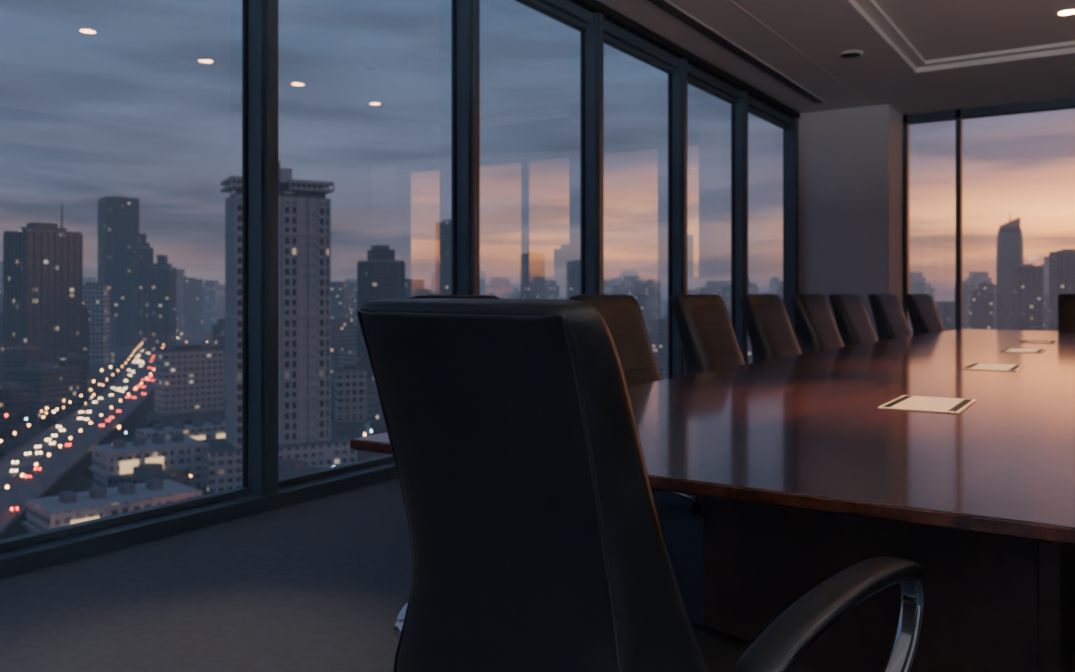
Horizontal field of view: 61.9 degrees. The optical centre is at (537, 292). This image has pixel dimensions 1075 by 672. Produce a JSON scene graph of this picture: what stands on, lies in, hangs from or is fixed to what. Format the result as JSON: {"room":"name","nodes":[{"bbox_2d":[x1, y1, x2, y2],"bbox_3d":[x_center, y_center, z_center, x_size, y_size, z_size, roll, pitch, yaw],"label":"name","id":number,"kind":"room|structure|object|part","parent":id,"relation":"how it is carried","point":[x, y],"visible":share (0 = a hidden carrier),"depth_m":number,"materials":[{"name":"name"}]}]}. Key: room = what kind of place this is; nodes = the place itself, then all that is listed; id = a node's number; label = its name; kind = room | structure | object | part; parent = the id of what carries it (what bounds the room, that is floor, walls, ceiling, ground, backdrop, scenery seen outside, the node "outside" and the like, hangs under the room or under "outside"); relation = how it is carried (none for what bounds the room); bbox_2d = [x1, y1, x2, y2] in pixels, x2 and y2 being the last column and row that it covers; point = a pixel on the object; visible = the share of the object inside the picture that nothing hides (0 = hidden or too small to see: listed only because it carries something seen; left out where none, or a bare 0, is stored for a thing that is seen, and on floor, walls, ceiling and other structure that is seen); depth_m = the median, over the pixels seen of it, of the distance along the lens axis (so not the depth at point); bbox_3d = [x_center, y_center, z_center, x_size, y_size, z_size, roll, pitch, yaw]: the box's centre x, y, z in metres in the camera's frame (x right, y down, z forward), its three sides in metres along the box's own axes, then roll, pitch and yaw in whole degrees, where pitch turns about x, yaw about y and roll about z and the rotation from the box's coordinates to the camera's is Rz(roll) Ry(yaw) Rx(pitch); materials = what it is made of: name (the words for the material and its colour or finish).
{"room":"conference room","nodes":[
{"label":"conference room","id":0,"kind":"room"},
{"bbox_2d":[0,478,1074,671],"bbox_3d":[2.388,1.260,2.919,9.300,0.120,20.800,0,0,33],"label":"floor","id":1,"kind":"structure","parent":0,"point":[323,584],"depth_m":3.57,"materials":[{"name":"grey carpet"}]},
{"bbox_2d":[0,455,397,579],"bbox_3d":[-1.628,1.140,4.890,0.220,0.120,19.400,0,0,33],"label":"window sill","id":2,"kind":"structure","parent":1,"relation":"on","point":[30,552],"depth_m":4.47,"materials":[{"name":"black metal"}]},
{"bbox_2d":[242,0,277,495],"bbox_3d":[-1.542,-0.700,5.013,0.190,3.800,0.144,0,0,33],"label":"window mullion","id":3,"kind":"structure","parent":1,"relation":"on","point":[259,17],"depth_m":4.96,"materials":[{"name":"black metal"}]},
{"bbox_2d":[410,295,499,298],"bbox_3d":[-0.077,0.605,3.933,0.918,1.191,0.835,0,0,41],"label":"office chair","id":4,"kind":"object","parent":1,"relation":"on","point":[419,296],"visible":0.03,"depth_m":4.18,"materials":[{"name":"black leather"}]},
{"bbox_2d":[451,0,479,294],"bbox_3d":[-0.521,-0.700,6.573,0.190,3.800,0.144,0,0,33],"label":"window mullion","id":5,"kind":"structure","parent":1,"relation":"on","point":[465,14],"depth_m":6.52,"materials":[{"name":"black metal"}]},
{"bbox_2d":[580,12,603,294],"bbox_3d":[0.500,-0.700,8.134,0.190,3.800,0.144,0,0,33],"label":"trim","id":6,"kind":"structure","parent":1,"relation":"on","point":[592,40],"depth_m":8.08,"materials":[{"name":"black metal"}]},
{"bbox_2d":[569,295,701,513],"bbox_3d":[0.684,0.605,5.046,0.918,1.191,0.835,0,0,43],"label":"office chair","id":7,"kind":"object","parent":1,"relation":"on","point":[622,314],"visible":0.19,"depth_m":5.23,"materials":[{"name":"black leather"}]},
{"bbox_3d":[0.485,0.398,5.232,0.363,0.781,0.643,0,0,43],"label":"backrest","id":8,"kind":"part","parent":7,"relation":"part of","materials":[{"name":"black leather"}]},
{"bbox_2d":[357,298,923,671],"bbox_3d":[0.171,0.605,1.763,0.918,1.191,0.835,0,0,-45],"label":"office chair","id":9,"kind":"object","parent":1,"relation":"on","point":[537,540],"visible":1,"depth_m":1.43,"materials":[{"name":"black leather"}]},
{"bbox_3d":[-0.023,0.398,1.571,0.363,0.781,0.643,0,0,-45],"label":"backrest","id":10,"kind":"part","parent":9,"relation":"part of","materials":[{"name":"black leather"}]},
{"bbox_3d":[0.146,0.740,1.738,0.515,0.110,0.549,0,0,-45],"label":"seat","id":11,"kind":"part","parent":9,"relation":"part of","materials":[{"name":"black leather"}]},
{"bbox_2d":[515,0,799,128],"bbox_3d":[-1.620,-2.485,4.884,0.240,0.230,19.400,0,0,33],"label":"window frame","id":12,"kind":"structure","parent":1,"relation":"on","point":[622,33],"depth_m":9.18,"materials":[{"name":"black metal"}]},
{"bbox_2d":[668,58,687,378],"bbox_3d":[1.522,-0.700,9.694,0.190,3.800,0.144,0,0,33],"label":"trim","id":13,"kind":"structure","parent":1,"relation":"on","point":[677,81],"depth_m":9.65,"materials":[{"name":"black metal"}]},
{"bbox_2d":[670,294,745,375],"bbox_3d":[1.428,0.605,6.129,0.918,1.191,0.835,0,0,44],"label":"office chair","id":14,"kind":"object","parent":1,"relation":"on","point":[708,339],"visible":0.3,"depth_m":6.21,"materials":[{"name":"black leather"}]},
{"bbox_2d":[350,329,1074,671],"bbox_3d":[3.399,0.822,6.290,2.800,0.756,10.250,0,0,33],"label":"conference table","id":15,"kind":"object","parent":1,"relation":"on","point":[951,453],"visible":0.94,"depth_m":2.55,"materials":[{"name":"brown wood"}]},
{"bbox_2d":[731,91,747,363],"bbox_3d":[2.543,-0.700,11.255,0.190,3.800,0.144,0,0,33],"label":"trim","id":16,"kind":"structure","parent":1,"relation":"on","point":[739,111],"depth_m":11.21,"materials":[{"name":"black metal"}]},
{"bbox_2d":[739,294,801,362],"bbox_3d":[2.145,0.605,7.189,0.918,1.191,0.835,0,0,44],"label":"office chair","id":17,"kind":"object","parent":1,"relation":"on","point":[771,334],"visible":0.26,"depth_m":7.26,"materials":[{"name":"black leather"}]},
{"bbox_2d":[783,118,797,340],"bbox_3d":[3.669,-0.700,12.985,0.180,3.800,0.150,0,0,33],"label":"window frame","id":18,"kind":"object","parent":1,"relation":"on","point":[790,135],"depth_m":12.92,"materials":[{"name":"black metal"}]},
{"bbox_2d":[790,294,844,353],"bbox_3d":[2.845,0.605,8.206,0.835,1.191,0.918,0,0,-45],"label":"office chair","id":19,"kind":"object","parent":1,"relation":"on","point":[818,330],"visible":0.29,"depth_m":8.29,"materials":[{"name":"black leather"}]},
{"bbox_2d":[829,294,877,346],"bbox_3d":[3.512,0.605,9.136,0.835,1.191,0.918,0,0,-44],"label":"office chair","id":20,"kind":"object","parent":1,"relation":"on","point":[852,320],"visible":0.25,"depth_m":9.22,"materials":[{"name":"black leather"}]},
{"bbox_2d":[868,294,912,340],"bbox_3d":[4.279,0.605,10.113,0.835,1.191,0.918,0,0,-42],"label":"office chair","id":21,"kind":"object","parent":1,"relation":"on","point":[891,322],"visible":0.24,"depth_m":10.21,"materials":[{"name":"black leather"}]},
{"bbox_2d":[903,115,909,326],"bbox_3d":[5.402,-0.700,13.131,0.070,3.800,0.170,0,0,33],"label":"trim","id":22,"kind":"structure","parent":1,"relation":"on","point":[906,126],"depth_m":13.06,"materials":[{"name":"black metal"}]},
{"bbox_2d":[904,294,944,335],"bbox_3d":[5.041,0.605,10.974,0.835,1.191,0.918,0,0,-40],"label":"office chair","id":23,"kind":"object","parent":1,"relation":"on","point":[923,313],"visible":0.27,"depth_m":11.09,"materials":[{"name":"black leather"}]},
{"bbox_2d":[956,109,962,329],"bbox_3d":[5.996,-0.700,12.742,0.070,3.800,0.170,0,0,33],"label":"trim","id":24,"kind":"structure","parent":1,"relation":"on","point":[959,121],"depth_m":12.68,"materials":[{"name":"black metal"}]},
{"bbox_2d":[1058,294,1074,330],"bbox_3d":[6.578,0.605,10.819,0.835,1.191,0.918,0,0,33],"label":"office chair","id":25,"kind":"object","parent":1,"relation":"on","point":[1066,302],"visible":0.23,"depth_m":11.13,"materials":[{"name":"black leather"}]},
{"bbox_2d":[598,0,1074,114],"bbox_3d":[2.388,-2.700,2.919,9.300,0.200,20.800,0,0,33],"label":"ceiling","id":26,"kind":"structure","parent":0,"point":[821,30],"depth_m":9.58,"materials":[{"name":"paint"}]},
{"bbox_2d":[646,0,824,102],"bbox_3d":[-1.229,-2.594,4.449,0.150,0.011,18.540,0,0,33],"label":"ceiling vent","id":27,"kind":"object","parent":26,"relation":"in","point":[666,6],"visible":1,"depth_m":9.39,"materials":[{"name":"metal"}]},
{"bbox_2d":[729,0,870,104],"bbox_3d":[-0.666,-2.598,4.320,0.015,0.004,19.300,0,0,33],"label":"trim","id":28,"kind":"structure","parent":26,"relation":"attached to","point":[729,0],"depth_m":9.46,"materials":[{"name":"paint"}]},
{"bbox_2d":[838,50,862,57],"bbox_3d":[3.400,-2.588,9.726,0.258,0.024,0.258,0,0,33],"label":"ceiling speaker","id":29,"kind":"object","parent":26,"relation":"attached to","point":[852,53],"depth_m":9.68},
{"bbox_2d":[854,0,1074,67],"bbox_3d":[2.485,-2.680,4.528,3.300,0.040,12.300,0,0,33],"label":"trim","id":30,"kind":"structure","parent":26,"relation":"attached to","point":[870,7],"depth_m":9.75,"materials":[{"name":"paint"}]},
{"bbox_2d":[903,97,1074,124],"bbox_3d":[8.269,-2.540,11.266,6.900,0.120,0.190,0,0,33],"label":"window frame","id":31,"kind":"structure","parent":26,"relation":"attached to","point":[1064,103],"depth_m":12.45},
{"bbox_2d":[1055,8,1074,15],"bbox_3d":[5.088,-2.694,8.597,0.210,0.012,0.210,0,0,33],"label":"recessed light","id":32,"kind":"object","parent":26,"relation":"in","point":[1071,11],"visible":1,"depth_m":8.61,"materials":[{"name":"paint"}]},
{"bbox_2d":[798,104,902,351],"bbox_3d":[4.554,-0.700,13.214,1.450,3.800,1.200,0,0,33],"label":"wall column","id":33,"kind":"structure","parent":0,"point":[850,160],"depth_m":12.65,"materials":[{"name":"white paint"}]},
{"label":"outside","id":34,"kind":"structure","parent":0,"visible":0},
{"bbox_2d":[0,299,995,539],"bbox_3d":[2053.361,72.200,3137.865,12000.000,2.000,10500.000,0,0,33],"label":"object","id":35,"kind":"structure","parent":34,"point":[74,480],"depth_m":454.01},
{"bbox_2d":[0,203,89,393],"bbox_3d":[-344.532,3.836,624.899,35.759,134.729,46.189,0,0,32],"label":"office tower","id":36,"kind":"structure","parent":35,"relation":"on","point":[43,262],"depth_m":614.08,"materials":[{"name":"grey glass"}]},
{"bbox_2d":[0,337,184,534],"bbox_3d":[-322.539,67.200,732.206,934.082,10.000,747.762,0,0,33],"label":"elevated highway","id":37,"kind":"structure","parent":35,"relation":"on","point":[66,457],"depth_m":375.65,"materials":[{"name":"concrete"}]},
{"bbox_2d":[21,474,30,498],"label":"street lamps","id":38,"kind":"object","parent":37,"relation":"on","point":[22,475],"depth_m":266.57,"materials":[{"name":"grey metal"}]},
{"bbox_2d":[0,337,179,512],"bbox_3d":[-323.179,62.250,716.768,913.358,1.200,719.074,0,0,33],"label":"cars","id":39,"kind":"object","parent":37,"relation":"on","point":[39,451],"visible":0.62,"depth_m":408.77,"materials":[{"name":"paint"}]},
{"bbox_2d":[141,369,154,396],"label":"street lamps","id":40,"kind":"object","parent":37,"relation":"on","point":[153,369],"depth_m":568.63,"materials":[{"name":"grey metal"}]},
{"bbox_2d":[83,283,112,376],"bbox_3d":[-380.833,31.131,767.663,27.150,80.138,18.392,0,0,-9],"label":"apartment block","id":41,"kind":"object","parent":35,"relation":"on","point":[95,295],"visible":0.67,"depth_m":761.07,"materials":[{"name":"concrete"}]},
{"bbox_2d":[21,478,202,533],"bbox_3d":[-121.789,63.450,258.280,24.000,15.500,42.000,0,0,45],"label":"building","id":42,"kind":"structure","parent":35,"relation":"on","point":[68,507],"depth_m":250.97,"materials":[{"name":"concrete"}]},
{"bbox_2d":[98,196,138,356],"bbox_3d":[-474.254,-18.913,1014.156,43.884,180.227,33.975,0,0,-39],"label":"skyscraper","id":43,"kind":"structure","parent":35,"relation":"on","point":[118,216],"depth_m":1003.59,"materials":[{"name":"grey glass"}]},
{"bbox_2d":[131,234,153,357],"bbox_3d":[-435.161,2.991,988.351,20.711,136.419,20.043,0,0,-35],"label":"stepped tower","id":44,"kind":"structure","parent":35,"relation":"on","point":[143,254],"depth_m":980.82,"materials":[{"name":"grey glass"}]},
{"bbox_2d":[88,433,208,487],"bbox_3d":[-141.487,61.950,327.155,36.000,18.500,22.000,0,0,-41],"label":"podium","id":45,"kind":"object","parent":35,"relation":"on","point":[179,451],"visible":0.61,"depth_m":321.47,"materials":[{"name":"concrete"}]},
{"bbox_2d":[146,255,176,352],"bbox_3d":[-397.803,15.486,950.483,26.000,111.428,25.161,0,0,-6],"label":"stepped tower","id":46,"kind":"structure","parent":35,"relation":"on","point":[162,277],"depth_m":940.25,"materials":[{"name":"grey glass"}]},
{"bbox_2d":[135,418,224,439],"bbox_3d":[-148.156,62.950,382.007,42.000,16.500,18.000,0,0,-38],"label":"podium","id":47,"kind":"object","parent":35,"relation":"on","point":[199,430],"visible":0.42,"depth_m":377.40,"materials":[{"name":"concrete"}]},
{"bbox_2d":[147,345,224,426],"bbox_3d":[-177.630,48.916,457.347,36.441,44.568,17.633,0,0,-41],"label":"apartment block","id":48,"kind":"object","parent":35,"relation":"on","point":[189,381],"visible":0.86,"depth_m":450.70,"materials":[{"name":"concrete"}]},
{"bbox_2d":[179,278,204,345],"bbox_3d":[-465.953,25.395,1208.377,29.679,91.611,20.105,0,0,-33],"label":"apartment block","id":49,"kind":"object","parent":35,"relation":"on","point":[191,288],"visible":0.86,"depth_m":1201.43,"materials":[{"name":"concrete"}]},
{"bbox_2d":[0,411,386,479],"bbox_3d":[-73.764,65.953,406.242,506.064,10.494,499.595,0,0,33],"label":"street trees","id":50,"kind":"object","parent":35,"relation":"on","point":[48,421],"visible":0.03,"depth_m":433.75,"materials":[{"name":"green plant"}]},
{"bbox_2d":[5,341,386,486],"bbox_3d":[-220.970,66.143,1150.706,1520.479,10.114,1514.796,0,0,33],"label":"street lamps","id":51,"kind":"object","parent":35,"relation":"on","point":[207,341],"visible":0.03,"depth_m":453.57,"materials":[{"name":"grey metal"}]},
{"bbox_2d":[201,161,356,492],"bbox_3d":[-101.257,10.345,346.584,53.659,121.710,34.273,0,0,-29],"label":"residential tower","id":52,"kind":"structure","parent":35,"relation":"on","point":[305,432],"depth_m":340.29,"materials":[{"name":"grey concrete"}]},
{"bbox_2d":[331,364,369,438],"bbox_3d":[-88.605,52.616,424.544,16.101,37.169,10.907,0,0,-23],"label":"apartment block","id":53,"kind":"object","parent":35,"relation":"on","point":[350,387],"visible":0.94,"depth_m":420.40,"materials":[{"name":"concrete"}]},
{"bbox_2d":[357,245,404,383],"bbox_3d":[-110.341,18.875,631.728,32.318,104.651,28.148,0,0,-27],"label":"office tower","id":54,"kind":"structure","parent":35,"relation":"on","point":[380,277],"depth_m":622.99,"materials":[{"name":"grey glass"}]},
{"bbox_2d":[424,287,431,294],"bbox_3d":[-131.347,32.426,1010.184,28.065,77.548,24.444,0,0,-13],"label":"office tower","id":55,"kind":"structure","parent":35,"relation":"on","point":[429,291],"depth_m":1002.12,"materials":[{"name":"blue glass"}]},
{"bbox_2d":[435,219,450,294],"bbox_3d":[-87.958,-1.558,911.103,30.595,145.517,26.648,0,0,-23],"label":"office tower","id":56,"kind":"structure","parent":35,"relation":"on","point":[442,229],"depth_m":898.95,"materials":[{"name":"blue glass"}]},
{"bbox_2d":[0,256,1048,487],"bbox_3d":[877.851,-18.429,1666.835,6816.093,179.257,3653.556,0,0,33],"label":"city buildings","id":57,"kind":"structure","parent":35,"relation":"on","point":[35,387],"depth_m":745.80,"materials":[{"name":"concrete"}]},
{"bbox_2d":[520,252,544,298],"bbox_3d":[-7.329,5.808,1313.364,36.828,130.785,32.076,0,0,-18],"label":"office tower","id":58,"kind":"structure","parent":35,"relation":"on","point":[532,264],"depth_m":1301.28,"materials":[{"name":"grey glass"}]},
{"bbox_2d":[566,260,579,299],"bbox_3d":[59.414,11.611,1314.444,39.801,119.178,34.666,0,0,-3],"label":"office tower","id":59,"kind":"structure","parent":35,"relation":"on","point":[572,267],"depth_m":1299.69,"materials":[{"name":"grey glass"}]},
{"bbox_2d":[978,282,993,329],"bbox_3d":[553.954,28.575,1106.674,18.391,85.249,16.018,0,0,15],"label":"office tower","id":60,"kind":"structure","parent":35,"relation":"on","point":[985,285],"depth_m":1099.27,"materials":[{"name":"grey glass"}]},
{"bbox_2d":[996,217,1023,329],"bbox_3d":[474.510,-4.998,899.848,24.107,152.396,24.469,0,0,33],"label":"skyscraper","id":61,"kind":"structure","parent":35,"relation":"on","point":[1010,248],"depth_m":891.09,"materials":[{"name":"grey glass"}]},
{"bbox_2d":[1013,264,1043,330],"bbox_3d":[476.097,21.622,869.690,26.702,99.155,23.257,0,0,17],"label":"office tower","id":62,"kind":"structure","parent":35,"relation":"on","point":[1028,279],"depth_m":860.93,"materials":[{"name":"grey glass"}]},
{"bbox_2d":[1049,249,1074,330],"bbox_3d":[480.701,15.796,811.127,30.662,110.807,26.705,0,0,16],"label":"office tower","id":63,"kind":"structure","parent":35,"relation":"on","point":[1062,262],"depth_m":803.26,"materials":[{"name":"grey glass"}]}
]}

